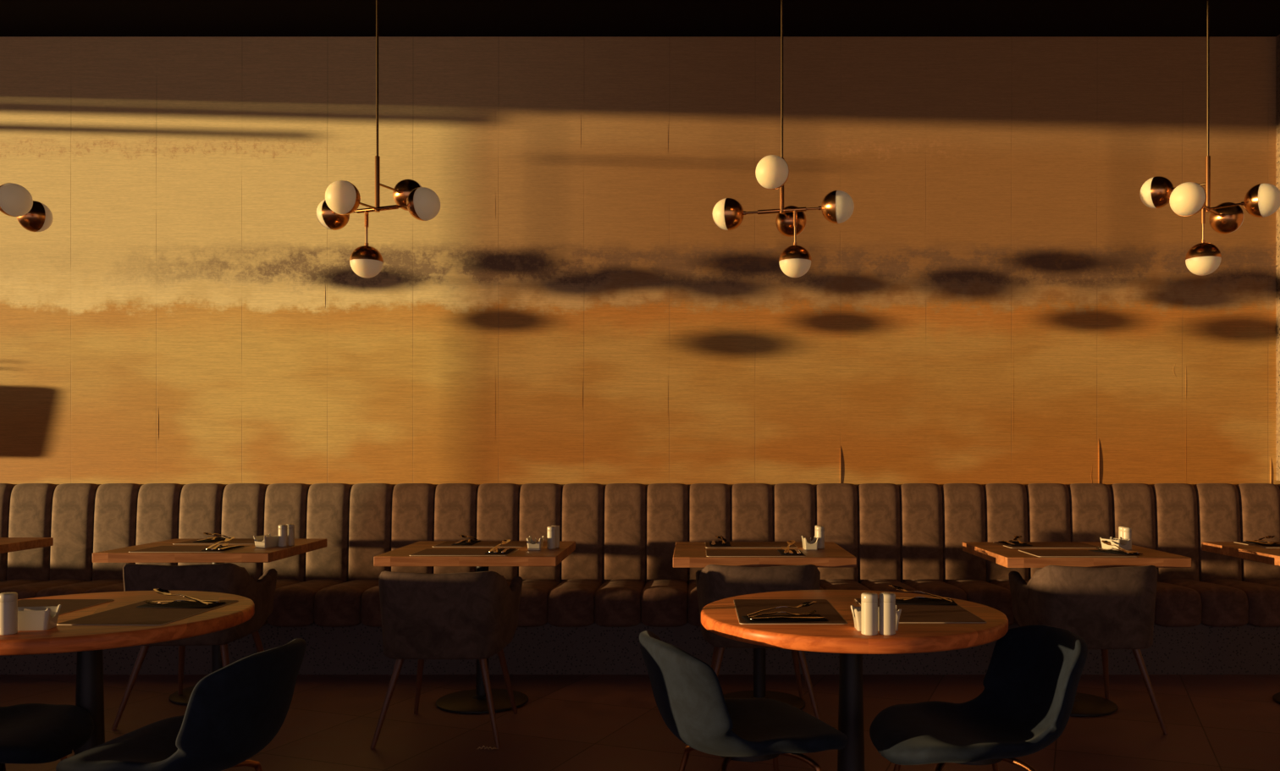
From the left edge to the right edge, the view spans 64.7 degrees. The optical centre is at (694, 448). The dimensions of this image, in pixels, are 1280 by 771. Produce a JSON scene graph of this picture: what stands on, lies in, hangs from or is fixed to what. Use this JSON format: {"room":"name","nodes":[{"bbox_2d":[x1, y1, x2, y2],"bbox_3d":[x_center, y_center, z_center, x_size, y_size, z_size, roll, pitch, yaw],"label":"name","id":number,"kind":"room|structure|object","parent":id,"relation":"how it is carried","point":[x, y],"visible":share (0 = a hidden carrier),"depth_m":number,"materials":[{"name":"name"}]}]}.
{"room":"restaurant","nodes":[
{"label":"restaurant","id":0,"kind":"room"},
{"bbox_2d":[0,36,1279,594],"bbox_3d":[-2.000,-0.640,6.247,14.400,3.750,0.206,0,0,0],"label":"wall","id":1,"kind":"structure","parent":0,"point":[999,299],"depth_m":6.15,"materials":[{"name":"paint"}]},
{"bbox_2d":[1275,34,1279,480],"bbox_3d":[3.977,-1.160,6.128,0.847,2.710,0.065,0,0,0],"label":"trim","id":2,"kind":"structure","parent":1,"relation":"attached to","point":[1277,38],"depth_m":6.13,"materials":[{"name":"concrete"}]},
{"bbox_2d":[0,674,1279,770],"bbox_3d":[-2.050,1.285,1.175,14.900,0.100,10.350,0,0,0],"label":"floor","id":3,"kind":"structure","parent":0,"point":[566,722],"depth_m":4.56,"materials":[{"name":"wood"}]},
{"bbox_2d":[0,537,53,553],"bbox_3d":[-3.905,0.860,5.120,0.820,0.750,0.750,0,0,0],"label":"square table","id":4,"kind":"object","parent":3,"relation":"on","point":[7,544],"visible":1,"depth_m":5.31,"materials":[{"name":"brown wood"}]},
{"bbox_2d":[0,703,93,770],"bbox_3d":[-1.972,0.871,2.738,0.553,0.732,0.470,0,0,-4],"label":"shell chair","id":5,"kind":"object","parent":3,"relation":"on","point":[30,733],"visible":0.99,"depth_m":2.76,"materials":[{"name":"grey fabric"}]},
{"bbox_2d":[0,590,254,755],"bbox_3d":[-1.800,0.860,3.000,0.900,0.750,0.900,0,0,-23],"label":"round table","id":6,"kind":"object","parent":3,"relation":"on","point":[88,642],"visible":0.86,"depth_m":2.91,"materials":[{"name":"orange wood"}]},
{"bbox_2d":[0,592,17,635],"bbox_3d":[-1.795,0.431,2.635,0.043,0.108,0.043,0,0,38],"label":"shaker","id":7,"kind":"object","parent":6,"relation":"on","point":[8,601],"visible":1,"depth_m":2.62,"materials":[{"name":"beige ceramic"}]},
{"bbox_2d":[17,604,60,630],"bbox_3d":[-1.785,0.455,2.710,0.126,0.059,0.071,0,0,-9],"label":"holder","id":8,"kind":"object","parent":6,"relation":"on","point":[41,618],"visible":0.66,"depth_m":2.68,"materials":[{"name":"beige ceramic"}]},
{"bbox_2d":[17,599,114,615],"bbox_3d":[-2.000,0.483,3.000,0.300,0.003,0.450,0,0,0],"label":"placemat","id":9,"kind":"object","parent":6,"relation":"on","point":[67,605],"visible":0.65,"depth_m":3.14,"materials":[{"name":"brown"}]},
{"bbox_2d":[56,600,238,625],"bbox_3d":[-1.600,0.483,2.985,0.300,0.003,0.450,0,0,2],"label":"placemat","id":10,"kind":"object","parent":6,"relation":"on","point":[129,615],"visible":0.86,"depth_m":2.90,"materials":[{"name":"brown"}]},
{"bbox_2d":[136,601,226,608],"bbox_3d":[-1.575,0.480,3.095,0.230,0.004,0.104,0,0,4],"label":"napkin","id":11,"kind":"object","parent":10,"relation":"on","point":[175,604],"visible":0.87,"depth_m":3.07,"materials":[{"name":"black fabric"}]},
{"bbox_2d":[143,599,213,604],"bbox_3d":[-1.573,0.469,3.078,0.200,0.015,0.023,0,0,-4],"label":"fork","id":12,"kind":"object","parent":11,"relation":"on","point":[146,601],"visible":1,"depth_m":3.07,"materials":[{"name":"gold metal"}]},
{"bbox_2d":[153,588,208,605],"bbox_3d":[-1.573,0.454,3.078,0.196,0.043,0.041,0,0,18],"label":"spoon","id":13,"kind":"object","parent":11,"relation":"on","point":[159,591],"visible":1,"depth_m":3.08,"materials":[{"name":"gold metal"}]},
{"bbox_2d":[150,600,220,602],"bbox_3d":[-1.576,0.473,3.120,0.215,0.008,0.021,0,0,1],"label":"knife","id":14,"kind":"object","parent":11,"relation":"on","point":[207,601],"visible":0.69,"depth_m":3.11,"materials":[{"name":"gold metal"}]},
{"bbox_2d":[55,638,306,770],"bbox_3d":[-1.313,0.871,2.617,0.553,0.732,0.470,0,0,7],"label":"shell chair","id":15,"kind":"object","parent":3,"relation":"on","point":[236,710],"visible":1,"depth_m":2.47,"materials":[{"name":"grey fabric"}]},
{"bbox_2d":[111,562,277,730],"bbox_3d":[-2.300,0.872,4.710,0.575,0.726,0.568,0,0,-2],"label":"armchair","id":16,"kind":"object","parent":3,"relation":"on","point":[229,578],"visible":0.55,"depth_m":4.46,"materials":[{"name":"grey fabric"}]},
{"bbox_2d":[92,538,327,706],"bbox_3d":[-2.385,0.860,5.050,0.820,0.750,0.750,0,0,0],"label":"square table","id":17,"kind":"object","parent":3,"relation":"on","point":[250,554],"visible":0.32,"depth_m":4.71,"materials":[{"name":"brown wood"}]},
{"bbox_2d":[128,546,250,552],"bbox_3d":[-2.420,0.483,4.850,0.450,0.003,0.300,0,0,0],"label":"placemat","id":18,"kind":"object","parent":17,"relation":"on","point":[160,548],"visible":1,"depth_m":4.80,"materials":[{"name":"brown"}]},
{"bbox_2d":[201,546,243,551],"bbox_3d":[-2.265,0.480,4.845,0.104,0.004,0.230,0,0,0],"label":"napkin","id":19,"kind":"object","parent":18,"relation":"on","point":[235,547],"visible":0.85,"depth_m":4.80,"materials":[{"name":"black fabric"}]},
{"bbox_2d":[210,543,228,550],"bbox_3d":[-2.281,0.469,4.842,0.023,0.015,0.200,0,0,-7],"label":"fork","id":20,"kind":"object","parent":19,"relation":"on","point":[225,544],"visible":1,"depth_m":4.81,"materials":[{"name":"gold metal"}]},
{"bbox_2d":[205,536,234,549],"bbox_3d":[-2.280,0.454,4.842,0.041,0.043,0.196,0,0,15],"label":"spoon","id":21,"kind":"object","parent":19,"relation":"on","point":[229,538],"visible":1,"depth_m":4.88,"materials":[{"name":"gold metal"}]},
{"bbox_2d":[218,545,240,550],"bbox_3d":[-2.231,0.473,4.847,0.021,0.008,0.215,0,0,2],"label":"knife","id":22,"kind":"object","parent":19,"relation":"on","point":[235,545],"visible":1,"depth_m":4.80,"materials":[{"name":"gold metal"}]},
{"bbox_2d":[172,538,254,544],"bbox_3d":[-2.420,0.483,5.250,0.450,0.003,0.300,0,0,0],"label":"placemat","id":23,"kind":"object","parent":17,"relation":"on","point":[235,541],"visible":0.5,"depth_m":5.19,"materials":[{"name":"brown leather"}]},
{"bbox_2d":[192,537,227,542],"bbox_3d":[-2.525,0.480,5.285,0.104,0.004,0.230,0,0,0],"label":"napkin","id":24,"kind":"object","parent":23,"relation":"on","point":[216,539],"visible":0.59,"depth_m":5.24,"materials":[{"name":"black fabric"}]},
{"bbox_2d":[202,532,228,537],"bbox_3d":[-2.517,0.454,5.290,0.041,0.043,0.196,0,0,7],"label":"spoon","id":25,"kind":"object","parent":24,"relation":"on","point":[206,533],"visible":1,"depth_m":5.25,"materials":[{"name":"gold metal"}]},
{"bbox_2d":[253,534,278,547],"bbox_3d":[-2.105,0.455,4.970,0.071,0.059,0.126,0,0,14],"label":"holder","id":26,"kind":"object","parent":17,"relation":"on","point":[260,541],"visible":0.98,"depth_m":4.94,"materials":[{"name":"beige ceramic"}]},
{"bbox_2d":[278,524,287,546],"bbox_3d":[-2.035,0.431,4.985,0.043,0.108,0.043,0,0,-44],"label":"shaker","id":27,"kind":"object","parent":17,"relation":"on","point":[283,529],"visible":1,"depth_m":4.97,"materials":[{"name":"beige ceramic"}]},
{"bbox_2d":[286,524,294,546],"bbox_3d":[-2.020,0.431,5.035,0.043,0.108,0.043,0,0,-25],"label":"shaker","id":28,"kind":"object","parent":17,"relation":"on","point":[290,526],"visible":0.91,"depth_m":5.02,"materials":[{"name":"beige ceramic"}]},
{"bbox_2d":[370,571,522,749],"bbox_3d":[-1.065,0.872,4.420,0.575,0.726,0.568,0,0,0],"label":"armchair","id":29,"kind":"object","parent":3,"relation":"on","point":[464,615],"visible":1,"depth_m":4.16,"materials":[{"name":"grey fabric"}]},
{"bbox_2d":[374,540,575,714],"bbox_3d":[-1.030,0.860,4.900,0.820,0.750,0.750,0,0,0],"label":"square table","id":30,"kind":"object","parent":3,"relation":"on","point":[467,702],"visible":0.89,"depth_m":4.73,"materials":[{"name":"brown wood"}]},
{"bbox_2d":[409,548,518,556],"bbox_3d":[-1.065,0.483,4.700,0.450,0.003,0.300,0,0,0],"label":"placemat","id":31,"kind":"object","parent":30,"relation":"on","point":[428,552],"visible":1,"depth_m":4.68,"materials":[{"name":"brown"}]},
{"bbox_2d":[485,548,515,554],"bbox_3d":[-0.905,0.480,4.710,0.104,0.004,0.230,0,0,0],"label":"napkin","id":32,"kind":"object","parent":31,"relation":"on","point":[499,550],"visible":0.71,"depth_m":4.64,"materials":[{"name":"black fabric"}]},
{"bbox_2d":[493,546,500,552],"bbox_3d":[-0.922,0.469,4.707,0.023,0.015,0.200,0,0,-8],"label":"fork","id":33,"kind":"object","parent":32,"relation":"on","point":[495,550],"visible":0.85,"depth_m":4.65,"materials":[{"name":"gold metal"}]},
{"bbox_2d":[488,539,510,552],"bbox_3d":[-0.904,0.454,4.703,0.041,0.043,0.196,0,0,12],"label":"spoon","id":34,"kind":"object","parent":32,"relation":"on","point":[504,542],"visible":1,"depth_m":4.74,"materials":[{"name":"gold metal"}]},
{"bbox_2d":[432,540,527,547],"bbox_3d":[-1.065,0.483,5.100,0.450,0.003,0.300,0,0,0],"label":"placemat","id":35,"kind":"object","parent":30,"relation":"on","point":[482,543],"visible":0.76,"depth_m":5.05,"materials":[{"name":"brown"}]},
{"bbox_2d":[451,540,480,545],"bbox_3d":[-1.160,0.480,5.135,0.104,0.004,0.230,0,0,0],"label":"napkin","id":36,"kind":"object","parent":35,"relation":"on","point":[472,542],"visible":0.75,"depth_m":5.10,"materials":[{"name":"black fabric"}]},
{"bbox_2d":[458,535,477,540],"bbox_3d":[-1.146,0.454,5.138,0.041,0.043,0.196,0,0,16],"label":"spoon","id":37,"kind":"object","parent":36,"relation":"on","point":[461,536],"visible":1,"depth_m":5.08,"materials":[{"name":"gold metal"}]},
{"bbox_2d":[526,535,543,550],"bbox_3d":[-0.765,0.455,4.850,0.072,0.059,0.126,0,0,-3],"label":"holder","id":38,"kind":"object","parent":30,"relation":"on","point":[531,546],"visible":1,"depth_m":4.80,"materials":[{"name":"beige ceramic"}]},
{"bbox_2d":[546,526,556,549],"bbox_3d":[-0.690,0.431,4.880,0.043,0.108,0.043,0,0,-4],"label":"shaker","id":39,"kind":"object","parent":30,"relation":"on","point":[551,531],"visible":1,"depth_m":4.86,"materials":[{"name":"beige ceramic"}]},
{"bbox_2d":[551,525,559,547],"bbox_3d":[-0.680,0.431,4.930,0.043,0.108,0.043,0,0,-36],"label":"shaker","id":40,"kind":"object","parent":30,"relation":"on","point":[557,526],"visible":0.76,"depth_m":4.92,"materials":[{"name":"beige ceramic"}]},
{"bbox_2d":[477,745,497,750],"bbox_3d":[-0.849,1.226,4.131,0.083,0.015,0.018,0,0,6],"label":"dry leaf","id":41,"kind":"object","parent":3,"relation":"on","point":[486,747],"visible":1,"depth_m":4.13,"materials":[{"name":"brown plant"}]},
{"bbox_2d":[0,483,1279,674],"bbox_3d":[-0.289,0.722,5.786,8.636,1.026,0.684,0,0,0],"label":"banquette","id":42,"kind":"object","parent":3,"relation":"on","point":[1220,615],"visible":0.68,"depth_m":6.00,"materials":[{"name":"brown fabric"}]},
{"bbox_2d":[639,630,847,770],"bbox_3d":[0.129,0.871,2.792,0.553,0.732,0.470,0,0,-20],"label":"shell chair","id":43,"kind":"object","parent":3,"relation":"on","point":[690,700],"visible":1,"depth_m":2.63,"materials":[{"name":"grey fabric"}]},
{"bbox_2d":[695,564,820,719],"bbox_3d":[0.295,0.872,4.660,0.575,0.726,0.568,0,0,0],"label":"armchair","id":44,"kind":"object","parent":3,"relation":"on","point":[714,582],"visible":0.52,"depth_m":4.40,"materials":[{"name":"grey fabric"}]},
{"bbox_2d":[673,541,856,710],"bbox_3d":[0.315,0.860,4.860,0.820,0.750,0.750,0,0,0],"label":"square table","id":45,"kind":"object","parent":3,"relation":"on","point":[686,554],"visible":0.55,"depth_m":4.64,"materials":[{"name":"brown wood"}]},
{"bbox_2d":[705,541,797,547],"bbox_3d":[0.280,0.483,5.060,0.450,0.003,0.300,0,0,0],"label":"placemat","id":46,"kind":"object","parent":45,"relation":"on","point":[733,544],"visible":0.77,"depth_m":5.05,"materials":[{"name":"brown leather"}]},
{"bbox_2d":[709,541,730,546],"bbox_3d":[0.130,0.480,5.075,0.104,0.004,0.230,0,0,0],"label":"napkin","id":47,"kind":"object","parent":46,"relation":"on","point":[717,543],"visible":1,"depth_m":5.01,"materials":[{"name":"black fabric"}]},
{"bbox_2d":[716,535,727,540],"bbox_3d":[0.144,0.454,5.078,0.041,0.043,0.196,0,0,16],"label":"spoon","id":48,"kind":"object","parent":47,"relation":"on","point":[717,537],"visible":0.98,"depth_m":5.00,"materials":[{"name":"gold metal"}]},
{"bbox_2d":[706,549,806,557],"bbox_3d":[0.280,0.483,4.660,0.450,0.003,0.300,0,0,0],"label":"placemat","id":49,"kind":"object","parent":45,"relation":"on","point":[709,553],"visible":0.85,"depth_m":4.64,"materials":[{"name":"brown leather"}]},
{"bbox_2d":[777,549,804,555],"bbox_3d":[0.445,0.480,4.665,0.104,0.004,0.230,0,0,0],"label":"napkin","id":50,"kind":"object","parent":49,"relation":"on","point":[780,551],"visible":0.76,"depth_m":4.61,"materials":[{"name":"black fabric"}]},
{"bbox_2d":[783,540,794,553],"bbox_3d":[0.434,0.454,4.661,0.041,0.043,0.196,0,0,18],"label":"spoon","id":51,"kind":"object","parent":50,"relation":"on","point":[789,543],"visible":1,"depth_m":4.70,"materials":[{"name":"gold metal"}]},
{"bbox_2d":[801,535,819,550],"bbox_3d":[0.560,0.455,4.860,0.071,0.059,0.126,0,0,0],"label":"holder","id":52,"kind":"object","parent":45,"relation":"on","point":[813,544],"visible":0.99,"depth_m":4.81,"materials":[{"name":"beige ceramic"}]},
{"bbox_2d":[816,525,824,548],"bbox_3d":[0.612,0.431,4.895,0.043,0.108,0.043,0,0,-20],"label":"shaker","id":53,"kind":"object","parent":45,"relation":"on","point":[819,530],"visible":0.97,"depth_m":4.88,"materials":[{"name":"beige ceramic"}]},
{"bbox_2d":[700,590,1008,770],"bbox_3d":[0.470,0.860,3.020,0.900,0.750,0.900,0,0,0],"label":"round table","id":54,"kind":"object","parent":3,"relation":"on","point":[720,617],"visible":0.76,"depth_m":2.77,"materials":[{"name":"orange wood"}]},
{"bbox_2d":[733,599,847,624],"bbox_3d":[0.275,0.483,3.000,0.300,0.003,0.450,0,0,0],"label":"placemat","id":55,"kind":"object","parent":54,"relation":"on","point":[824,608],"visible":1,"depth_m":3.03,"materials":[{"name":"brown"}]},
{"bbox_2d":[741,614,827,623],"bbox_3d":[0.255,0.480,2.845,0.230,0.004,0.104,0,0,-8],"label":"napkin","id":56,"kind":"object","parent":55,"relation":"on","point":[747,619],"visible":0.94,"depth_m":2.81,"materials":[{"name":"black fabric"}]},
{"bbox_2d":[747,601,816,616],"bbox_3d":[0.250,0.454,2.858,0.196,0.043,0.041,0,0,8],"label":"spoon","id":57,"kind":"object","parent":56,"relation":"on","point":[808,604],"visible":1,"depth_m":2.85,"materials":[{"name":"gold metal"}]},
{"bbox_2d":[748,610,816,617],"bbox_3d":[0.251,0.469,2.859,0.200,0.015,0.023,0,0,-14],"label":"fork","id":58,"kind":"object","parent":56,"relation":"on","point":[813,611],"visible":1,"depth_m":2.86,"materials":[{"name":"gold metal"}]},
{"bbox_2d":[750,617,826,620],"bbox_3d":[0.262,0.473,2.812,0.215,0.008,0.021,0,0,-6],"label":"knife","id":59,"kind":"object","parent":56,"relation":"on","point":[761,618],"visible":1,"depth_m":2.80,"materials":[{"name":"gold metal"}]},
{"bbox_2d":[860,592,877,635],"bbox_3d":[0.458,0.431,2.630,0.043,0.108,0.043,0,0,0],"label":"shaker","id":60,"kind":"object","parent":54,"relation":"on","point":[868,600],"visible":1,"depth_m":2.61,"materials":[{"name":"beige ceramic"}]},
{"bbox_2d":[850,605,901,631],"bbox_3d":[0.488,0.455,2.705,0.126,0.059,0.071,0,0,0],"label":"holder","id":61,"kind":"object","parent":54,"relation":"on","point":[856,611],"visible":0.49,"depth_m":2.67,"materials":[{"name":"beige ceramic"}]},
{"bbox_2d":[878,592,895,635],"bbox_3d":[0.505,0.431,2.633,0.043,0.108,0.043,0,0,-21],"label":"shaker","id":62,"kind":"object","parent":54,"relation":"on","point":[886,600],"visible":1,"depth_m":2.62,"materials":[{"name":"beige ceramic"}]},
{"bbox_2d":[855,598,986,623],"bbox_3d":[0.665,0.483,3.020,0.300,0.003,0.450,0,0,0],"label":"placemat","id":63,"kind":"object","parent":54,"relation":"on","point":[910,613],"visible":0.52,"depth_m":2.92,"materials":[{"name":"brown leather"}]},
{"bbox_2d":[895,599,957,605],"bbox_3d":[0.700,0.480,3.155,0.230,0.004,0.104,0,0,6],"label":"napkin","id":64,"kind":"object","parent":63,"relation":"on","point":[916,602],"visible":0.56,"depth_m":3.13,"materials":[{"name":"black fabric"}]},
{"bbox_2d":[888,584,952,602],"bbox_3d":[0.704,0.454,3.147,0.196,0.043,0.041,0,0,26],"label":"spoon","id":65,"kind":"object","parent":64,"relation":"on","point":[898,588],"visible":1,"depth_m":3.15,"materials":[{"name":"gold metal"}]},
{"bbox_2d":[895,597,950,600],"bbox_3d":[0.700,0.473,3.180,0.215,0.008,0.021,0,0,3],"label":"knife","id":66,"kind":"object","parent":64,"relation":"on","point":[948,598],"visible":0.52,"depth_m":3.17,"materials":[{"name":"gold metal"}]},
{"bbox_2d":[895,596,951,601],"bbox_3d":[0.701,0.469,3.146,0.200,0.015,0.023,0,0,3],"label":"fork","id":67,"kind":"object","parent":64,"relation":"on","point":[896,599],"visible":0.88,"depth_m":3.14,"materials":[{"name":"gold metal"}]},
{"bbox_2d":[869,624,1087,770],"bbox_3d":[0.777,0.871,2.773,0.553,0.732,0.470,0,0,-7],"label":"shell chair","id":68,"kind":"object","parent":3,"relation":"on","point":[1031,680],"visible":1,"depth_m":2.80,"materials":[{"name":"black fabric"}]},
{"bbox_2d":[962,542,1191,717],"bbox_3d":[1.800,0.860,4.850,0.820,0.750,0.750,0,0,0],"label":"square table","id":69,"kind":"object","parent":3,"relation":"on","point":[1084,705],"visible":0.4,"depth_m":4.60,"materials":[{"name":"brown wood"}]},
{"bbox_2d":[993,541,1102,548],"bbox_3d":[1.765,0.483,5.050,0.450,0.003,0.300,0,0,0],"label":"placemat","id":70,"kind":"object","parent":69,"relation":"on","point":[1035,544],"visible":0.94,"depth_m":5.01,"materials":[{"name":"brown"}]},
{"bbox_2d":[998,541,1032,546],"bbox_3d":[1.620,0.480,5.085,0.104,0.004,0.230,0,0,0],"label":"napkin","id":71,"kind":"object","parent":70,"relation":"on","point":[1017,543],"visible":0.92,"depth_m":5.06,"materials":[{"name":"black fabric"}]},
{"bbox_2d":[1013,535,1021,540],"bbox_3d":[1.625,0.454,5.090,0.041,0.043,0.196,0,0,8],"label":"spoon","id":72,"kind":"object","parent":71,"relation":"on","point":[1015,537],"visible":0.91,"depth_m":5.01,"materials":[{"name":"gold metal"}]},
{"bbox_2d":[1018,550,1138,557],"bbox_3d":[1.765,0.483,4.650,0.450,0.003,0.300,0,0,0],"label":"placemat","id":73,"kind":"object","parent":69,"relation":"on","point":[1036,553],"visible":0.77,"depth_m":4.61,"materials":[{"name":"brown leather"}]},
{"bbox_2d":[1088,549,1142,555],"bbox_3d":[1.950,0.480,4.665,0.104,0.004,0.230,0,0,-25],"label":"napkin","id":74,"kind":"object","parent":73,"relation":"on","point":[1115,552],"visible":0.85,"depth_m":4.64,"materials":[{"name":"black fabric"}]},
{"bbox_2d":[1095,546,1133,553],"bbox_3d":[1.943,0.469,4.660,0.023,0.015,0.200,0,0,-28],"label":"fork","id":75,"kind":"object","parent":74,"relation":"on","point":[1098,548],"visible":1,"depth_m":4.68,"materials":[{"name":"gold metal"}]},
{"bbox_2d":[1101,540,1129,553],"bbox_3d":[1.941,0.454,4.657,0.041,0.043,0.196,0,0,-8],"label":"spoon","id":76,"kind":"object","parent":74,"relation":"on","point":[1107,543],"visible":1,"depth_m":4.68,"materials":[{"name":"gold metal"}]},
{"bbox_2d":[1104,548,1139,553],"bbox_3d":[1.979,0.473,4.681,0.021,0.008,0.215,0,0,-23],"label":"knife","id":77,"kind":"object","parent":74,"relation":"on","point":[1105,548],"visible":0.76,"depth_m":4.62,"materials":[{"name":"gold metal"}]},
{"bbox_2d":[1099,536,1130,551],"bbox_3d":[2.000,0.455,4.790,0.071,0.059,0.126,0,0,-20],"label":"holder","id":78,"kind":"object","parent":69,"relation":"on","point":[1123,543],"visible":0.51,"depth_m":4.76,"materials":[{"name":"beige ceramic"}]},
{"bbox_2d":[1118,526,1127,539],"bbox_3d":[2.079,0.431,4.880,0.043,0.108,0.043,0,0,31],"label":"shaker","id":79,"kind":"object","parent":69,"relation":"on","point":[1119,527],"visible":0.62,"depth_m":4.87,"materials":[{"name":"beige ceramic"}]},
{"bbox_2d":[1121,527,1131,550],"bbox_3d":[2.075,0.431,4.830,0.043,0.108,0.043,0,0,-13],"label":"shaker","id":80,"kind":"object","parent":69,"relation":"on","point":[1126,532],"visible":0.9,"depth_m":4.81,"materials":[{"name":"beige ceramic"}]},
{"bbox_2d":[1008,565,1167,734],"bbox_3d":[1.780,0.872,4.630,0.575,0.726,0.568,0,0,0],"label":"armchair","id":81,"kind":"object","parent":3,"relation":"on","point":[1108,608],"visible":0.87,"depth_m":4.37,"materials":[{"name":"grey fabric"}]},
{"bbox_2d":[1201,541,1279,704],"bbox_3d":[3.045,0.860,4.860,0.820,0.750,0.750,0,0,0],"label":"square table","id":82,"kind":"object","parent":3,"relation":"on","point":[1266,555],"visible":1,"depth_m":4.89,"materials":[{"name":"brown wood"}]},
{"bbox_2d":[1233,541,1279,547],"bbox_3d":[3.010,0.483,5.060,0.450,0.003,0.300,0,0,0],"label":"placemat","id":83,"kind":"object","parent":82,"relation":"on","point":[1241,543],"visible":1,"depth_m":5.05,"materials":[{"name":"brown"}]},
{"bbox_2d":[1242,541,1279,546],"bbox_3d":[2.875,0.480,5.085,0.104,0.004,0.230,0,0,0],"label":"napkin","id":84,"kind":"object","parent":83,"relation":"on","point":[1253,543],"visible":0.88,"depth_m":5.06,"materials":[{"name":"black fabric"}]},
{"bbox_2d":[1245,540,1270,544],"bbox_3d":[2.850,0.473,5.083,0.021,0.008,0.215,0,0,-3],"label":"knife","id":85,"kind":"object","parent":84,"relation":"on","point":[1245,540],"visible":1,"depth_m":5.10,"materials":[{"name":"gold metal"}]},
{"bbox_2d":[1252,540,1278,544],"bbox_3d":[2.883,0.469,5.087,0.023,0.015,0.200,0,0,-2],"label":"fork","id":86,"kind":"object","parent":84,"relation":"on","point":[1275,543],"visible":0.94,"depth_m":5.07,"materials":[{"name":"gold metal"}]},
{"bbox_2d":[1257,535,1274,540],"bbox_3d":[2.890,0.454,5.088,0.041,0.043,0.196,0,0,15],"label":"spoon","id":87,"kind":"object","parent":84,"relation":"on","point":[1267,537],"visible":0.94,"depth_m":5.02,"materials":[{"name":"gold metal"}]},
{"bbox_2d":[0,0,1279,36],"bbox_3d":[-2.050,-2.590,1.175,14.900,0.150,10.350,0,0,0],"label":"ceiling","id":88,"kind":"structure","parent":0,"point":[18,18],"depth_m":5.87,"materials":[{"name":"black paint"}]},
{"bbox_2d":[0,182,52,231],"bbox_3d":[-3.190,-1.661,4.500,0.476,1.748,0.518,0,0,-19],"label":"pendant lamp","id":89,"kind":"object","parent":88,"relation":"hanging from","point":[15,200],"visible":1,"depth_m":4.42,"materials":[{"name":"white glass"}]},
{"bbox_2d":[316,0,440,277],"bbox_3d":[-1.415,-1.641,4.500,0.517,1.748,0.475,0,0,-19],"label":"pendant lamp","id":90,"kind":"object","parent":88,"relation":"hanging from","point":[342,197],"visible":1,"depth_m":4.48,"materials":[{"name":"white glass"}]},
{"bbox_2d":[712,0,854,277],"bbox_3d":[0.395,-1.641,4.530,0.475,1.748,0.517,0,0,-33],"label":"pendant lamp","id":91,"kind":"object","parent":88,"relation":"hanging from","point":[772,171],"visible":1,"depth_m":4.49,"materials":[{"name":"white glass"}]},
{"bbox_2d":[1139,0,1279,275],"bbox_3d":[2.295,-1.641,4.500,0.477,1.748,0.520,0,0,4],"label":"pendant lamp","id":92,"kind":"object","parent":88,"relation":"hanging from","point":[1188,199],"visible":1,"depth_m":4.42,"materials":[{"name":"white glass"}]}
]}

